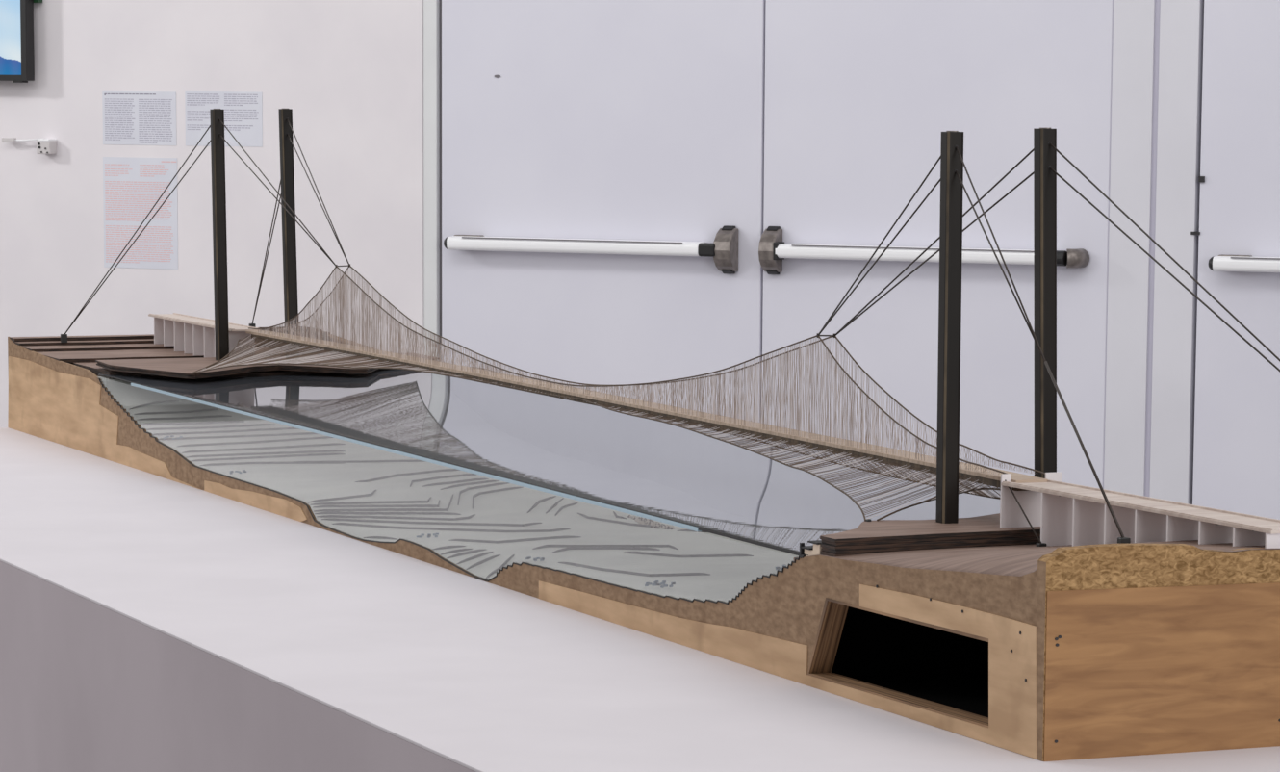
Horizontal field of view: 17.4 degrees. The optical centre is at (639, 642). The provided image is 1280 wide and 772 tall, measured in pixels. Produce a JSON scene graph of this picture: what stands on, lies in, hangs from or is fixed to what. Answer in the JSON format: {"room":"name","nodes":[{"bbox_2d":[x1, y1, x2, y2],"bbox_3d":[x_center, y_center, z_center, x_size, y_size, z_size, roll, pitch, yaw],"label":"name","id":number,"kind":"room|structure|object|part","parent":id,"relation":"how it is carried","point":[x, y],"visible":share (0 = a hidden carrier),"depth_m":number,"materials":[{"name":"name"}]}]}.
{"room":"museum exhibition room","nodes":[
{"label":"museum exhibition room","id":0,"kind":"room"},
{"bbox_2d":[0,0,423,427],"bbox_3d":[0.385,-2.393,14.247,18.000,4.200,0.150,4,9,26],"label":"wall","id":1,"kind":"structure","parent":0,"point":[349,73],"depth_m":15.19,"materials":[{"name":"white paint"}]},
{"bbox_2d":[0,0,42,82],"bbox_3d":[-2.721,-2.408,15.644,1.107,0.623,0.104,4,9,24],"label":"television","id":2,"kind":"object","parent":1,"relation":"attached to","point":[16,16],"visible":1,"depth_m":15.43,"materials":[{"name":"black plastic"}]},
{"bbox_3d":[-2.733,-2.411,15.641,1.086,0.616,0.053,4,9,26],"label":"casing","id":3,"kind":"part","parent":2,"relation":"part of","materials":[{"name":"black plastic"}]},
{"bbox_2d":[1,137,56,153],"bbox_3d":[-2.268,-1.840,15.520,0.220,0.058,0.053,4,9,26],"label":"wall socket","id":4,"kind":"object","parent":1,"relation":"attached to","point":[43,145],"visible":1,"depth_m":15.47,"materials":[{"name":"grey plastic"}]},
{"bbox_3d":[-2.282,-1.863,15.521,0.170,0.013,0.007,4,9,26],"label":"arm","id":5,"kind":"part","parent":4,"relation":"part of","materials":[{"name":"white plastic"}]},
{"bbox_2d":[102,91,176,145],"bbox_3d":[-1.833,-1.918,15.323,0.318,0.194,0.002,4,9,26],"label":"sheet","id":6,"kind":"object","parent":1,"relation":"attached to","point":[129,117],"visible":1,"depth_m":15.32,"materials":[{"name":"paper"}]},
{"bbox_2d":[102,156,178,269],"bbox_3d":[-1.834,-1.575,15.370,0.321,0.405,0.002,4,9,26],"label":"sheet","id":7,"kind":"object","parent":1,"relation":"attached to","point":[132,187],"visible":0.94,"depth_m":15.37,"materials":[{"name":"paper"}]},
{"bbox_2d":[184,91,262,146],"bbox_3d":[-1.508,-1.895,15.165,0.326,0.196,0.002,4,9,26],"label":"sheet","id":8,"kind":"object","parent":1,"relation":"attached to","point":[243,110],"visible":0.9,"depth_m":15.15,"materials":[{"name":"paper"}]},
{"bbox_2d":[423,0,439,357],"bbox_3d":[-0.719,-1.603,14.884,0.055,2.450,0.116,4,9,26],"label":"trim","id":9,"kind":"structure","parent":1,"relation":"attached to","point":[431,8],"depth_m":14.82,"materials":[{"name":"paint"}]},
{"bbox_2d":[441,0,766,422],"bbox_3d":[-0.150,-1.487,14.536,1.242,2.300,0.143,4,9,26],"label":"door","id":10,"kind":"structure","parent":1,"relation":"in","point":[602,161],"depth_m":14.52,"materials":[{"name":"metal"}]},
{"bbox_2d":[758,0,1113,487],"bbox_3d":[0.973,-1.407,13.991,1.242,2.300,0.142,4,9,26],"label":"door","id":11,"kind":"structure","parent":1,"relation":"in","point":[860,95],"depth_m":13.99,"materials":[{"name":"metal"}]},
{"bbox_2d":[1144,0,1160,496],"bbox_3d":[1.701,-1.430,13.713,0.020,2.450,0.110,4,9,26],"label":"trim","id":12,"kind":"structure","parent":1,"relation":"attached to","point":[1157,2],"depth_m":13.68,"materials":[{"name":"grey metal"}]},
{"bbox_2d":[1190,0,1279,519],"bbox_3d":[3.124,-1.252,12.947,2.980,2.300,0.142,4,9,26],"label":"door","id":13,"kind":"structure","parent":1,"relation":"in","point":[1237,443],"depth_m":13.54,"materials":[{"name":"metal"}]},
{"bbox_3d":[1.814,-1.418,13.592,0.042,0.190,0.028,4,9,26],"label":"latch plate","id":14,"kind":"part","parent":13,"relation":"part of","materials":[{"name":"grey metal"}]},
{"bbox_3d":[1.128,0.598,8.246,22.000,0.100,26.000,-3,8,-22],"label":"floor","id":15,"kind":"structure","parent":0,"visible":0},
{"bbox_2d":[0,427,1279,771],"bbox_3d":[-0.157,0.310,6.606,1.600,0.900,5.165,-3,8,-22],"label":"plinth","id":16,"kind":"object","parent":15,"relation":"on","point":[149,622],"visible":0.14,"depth_m":5.60,"materials":[{"name":"white paint"}]},
{"bbox_3d":[-0.157,0.312,6.606,1.600,0.896,5.165,-3,8,-22],"label":"panel","id":17,"kind":"part","parent":16,"relation":"part of","materials":[{"name":"grey paint"}]},
{"bbox_2d":[7,108,1279,761],"bbox_3d":[-0.119,-0.515,6.801,0.702,0.683,4.607,-3,8,-22],"label":"model","id":18,"kind":"object","parent":16,"relation":"on","point":[1042,617],"visible":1,"depth_m":5.74},
{"bbox_3d":[-1.059,-0.439,8.166,0.002,0.153,1.407,-3,8,-22],"label":"plywood panel","id":19,"kind":"part","parent":18,"relation":"part of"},
{"bbox_3d":[-0.993,-0.656,8.806,0.059,0.056,0.004,-3,8,-22],"label":"pier panel","id":20,"kind":"part","parent":18,"relation":"part of","materials":[{"name":"white plastic"}]},
{"bbox_3d":[-0.965,-0.647,8.739,0.059,0.057,0.004,-3,8,-22],"label":"pier panel","id":21,"kind":"part","parent":18,"relation":"part of","materials":[{"name":"white plastic"}]},
{"bbox_3d":[-0.936,-0.635,8.670,0.059,0.063,0.004,-3,8,-22],"label":"pier panel","id":22,"kind":"part","parent":18,"relation":"part of","materials":[{"name":"white plastic"}]},
{"bbox_3d":[-0.907,-0.625,8.602,0.059,0.063,0.004,-3,8,-22],"label":"pier panel","id":23,"kind":"part","parent":18,"relation":"part of","materials":[{"name":"white plastic"}]},
{"bbox_3d":[-0.883,-0.618,8.544,0.059,0.064,0.004,-3,8,-22],"label":"pier panel","id":24,"kind":"part","parent":18,"relation":"part of","materials":[{"name":"white plastic"}]},
{"bbox_3d":[-0.854,-0.605,8.476,0.059,0.071,0.004,-3,8,-22],"label":"pier panel","id":25,"kind":"part","parent":18,"relation":"part of","materials":[{"name":"white plastic"}]},
{"bbox_3d":[-0.796,-0.594,8.338,0.059,0.056,0.004,-3,8,-22],"label":"pier panel","id":26,"kind":"part","parent":18,"relation":"part of","materials":[{"name":"white plastic"}]},
{"bbox_3d":[-0.668,-0.249,7.246,0.002,0.030,0.588,-3,8,-22],"label":"plywood panel","id":27,"kind":"part","parent":18,"relation":"part of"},
{"bbox_3d":[0.031,-0.029,5.586,0.002,0.049,0.912,-3,8,-22],"label":"plywood panel","id":28,"kind":"part","parent":18,"relation":"part of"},
{"bbox_3d":[0.314,0.017,4.947,0.031,0.106,0.488,-3,8,-22],"label":"opening frame","id":29,"kind":"part","parent":18,"relation":"part of","materials":[{"name":"brown wood"}]},
{"bbox_3d":[0.322,0.017,4.891,0.002,0.148,0.610,-3,8,-22],"label":"plywood panel","id":30,"kind":"part","parent":18,"relation":"part of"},
{"bbox_3d":[0.489,-0.177,5.231,0.085,0.068,0.004,-3,8,-22],"label":"pier panel","id":31,"kind":"part","parent":18,"relation":"part of","materials":[{"name":"white plastic"}]},
{"bbox_3d":[0.521,-0.151,5.143,0.063,0.069,0.004,-3,8,-22],"label":"pier panel","id":32,"kind":"part","parent":18,"relation":"part of","materials":[{"name":"white plastic"}]},
{"bbox_3d":[0.553,-0.145,5.078,0.063,0.062,0.004,-3,8,-22],"label":"pier panel","id":33,"kind":"part","parent":18,"relation":"part of","materials":[{"name":"white plastic"}]},
{"bbox_3d":[0.585,-0.140,5.014,0.063,0.054,0.004,-3,8,-22],"label":"pier panel","id":34,"kind":"part","parent":18,"relation":"part of","materials":[{"name":"white plastic"}]},
{"bbox_3d":[0.614,-0.137,4.954,0.063,0.044,0.004,-3,8,-22],"label":"pier panel","id":35,"kind":"part","parent":18,"relation":"part of","materials":[{"name":"white plastic"}]},
{"bbox_3d":[0.768,0.021,4.731,0.700,0.189,0.002,-3,8,-22],"label":"panel","id":36,"kind":"part","parent":18,"relation":"part of","materials":[{"name":"brown wood"}]},
{"bbox_3d":[0.644,-0.134,4.893,0.063,0.033,0.004,-3,8,-22],"label":"pier panel","id":37,"kind":"part","parent":18,"relation":"part of","materials":[{"name":"white plastic"}]},
{"bbox_3d":[0.673,-0.127,4.833,0.063,0.029,0.004,-3,8,-22],"label":"pier panel","id":38,"kind":"part","parent":18,"relation":"part of","materials":[{"name":"white plastic"}]},
{"bbox_3d":[0.704,-0.119,4.771,0.063,0.026,0.004,-3,8,-22],"label":"pier panel","id":39,"kind":"part","parent":18,"relation":"part of","materials":[{"name":"white plastic"}]},
{"bbox_3d":[0.732,-0.114,4.713,0.063,0.021,0.004,-3,8,-22],"label":"pier panel","id":40,"kind":"part","parent":18,"relation":"part of","materials":[{"name":"white plastic"}]},
{"bbox_3d":[1.913,-1.426,13.690,3.884,2.450,4.427,-3,8,-22],"label":"wall","id":41,"kind":"structure","parent":0,"visible":0},
{"bbox_2d":[439,0,441,358],"bbox_3d":[-0.680,-1.538,14.886,0.022,2.320,0.095,4,9,26],"label":"trim","id":42,"kind":"structure","parent":41,"relation":"attached to","point":[440,0],"depth_m":14.83,"materials":[{"name":"grey metal"}]},
{"bbox_2d":[1102,4,1113,488],"bbox_3d":[1.559,-1.374,13.775,0.002,2.320,0.097,4,9,26],"label":"trim","id":43,"kind":"structure","parent":41,"relation":"attached to","point":[1113,5],"depth_m":13.74,"materials":[{"name":"grey metal"}]},
{"bbox_2d":[1103,0,1154,495],"bbox_3d":[1.627,-1.435,13.744,0.140,2.450,0.118,4,9,26],"label":"trim","id":44,"kind":"structure","parent":41,"relation":"attached to","point":[1134,20],"depth_m":13.71,"materials":[{"name":"paint"}]},
{"bbox_2d":[1149,0,1203,504],"bbox_3d":[1.768,-1.425,13.675,0.134,2.450,0.120,4,9,26],"label":"trim","id":45,"kind":"structure","parent":41,"relation":"attached to","point":[1181,21],"depth_m":13.64,"materials":[{"name":"paint"}]}
]}

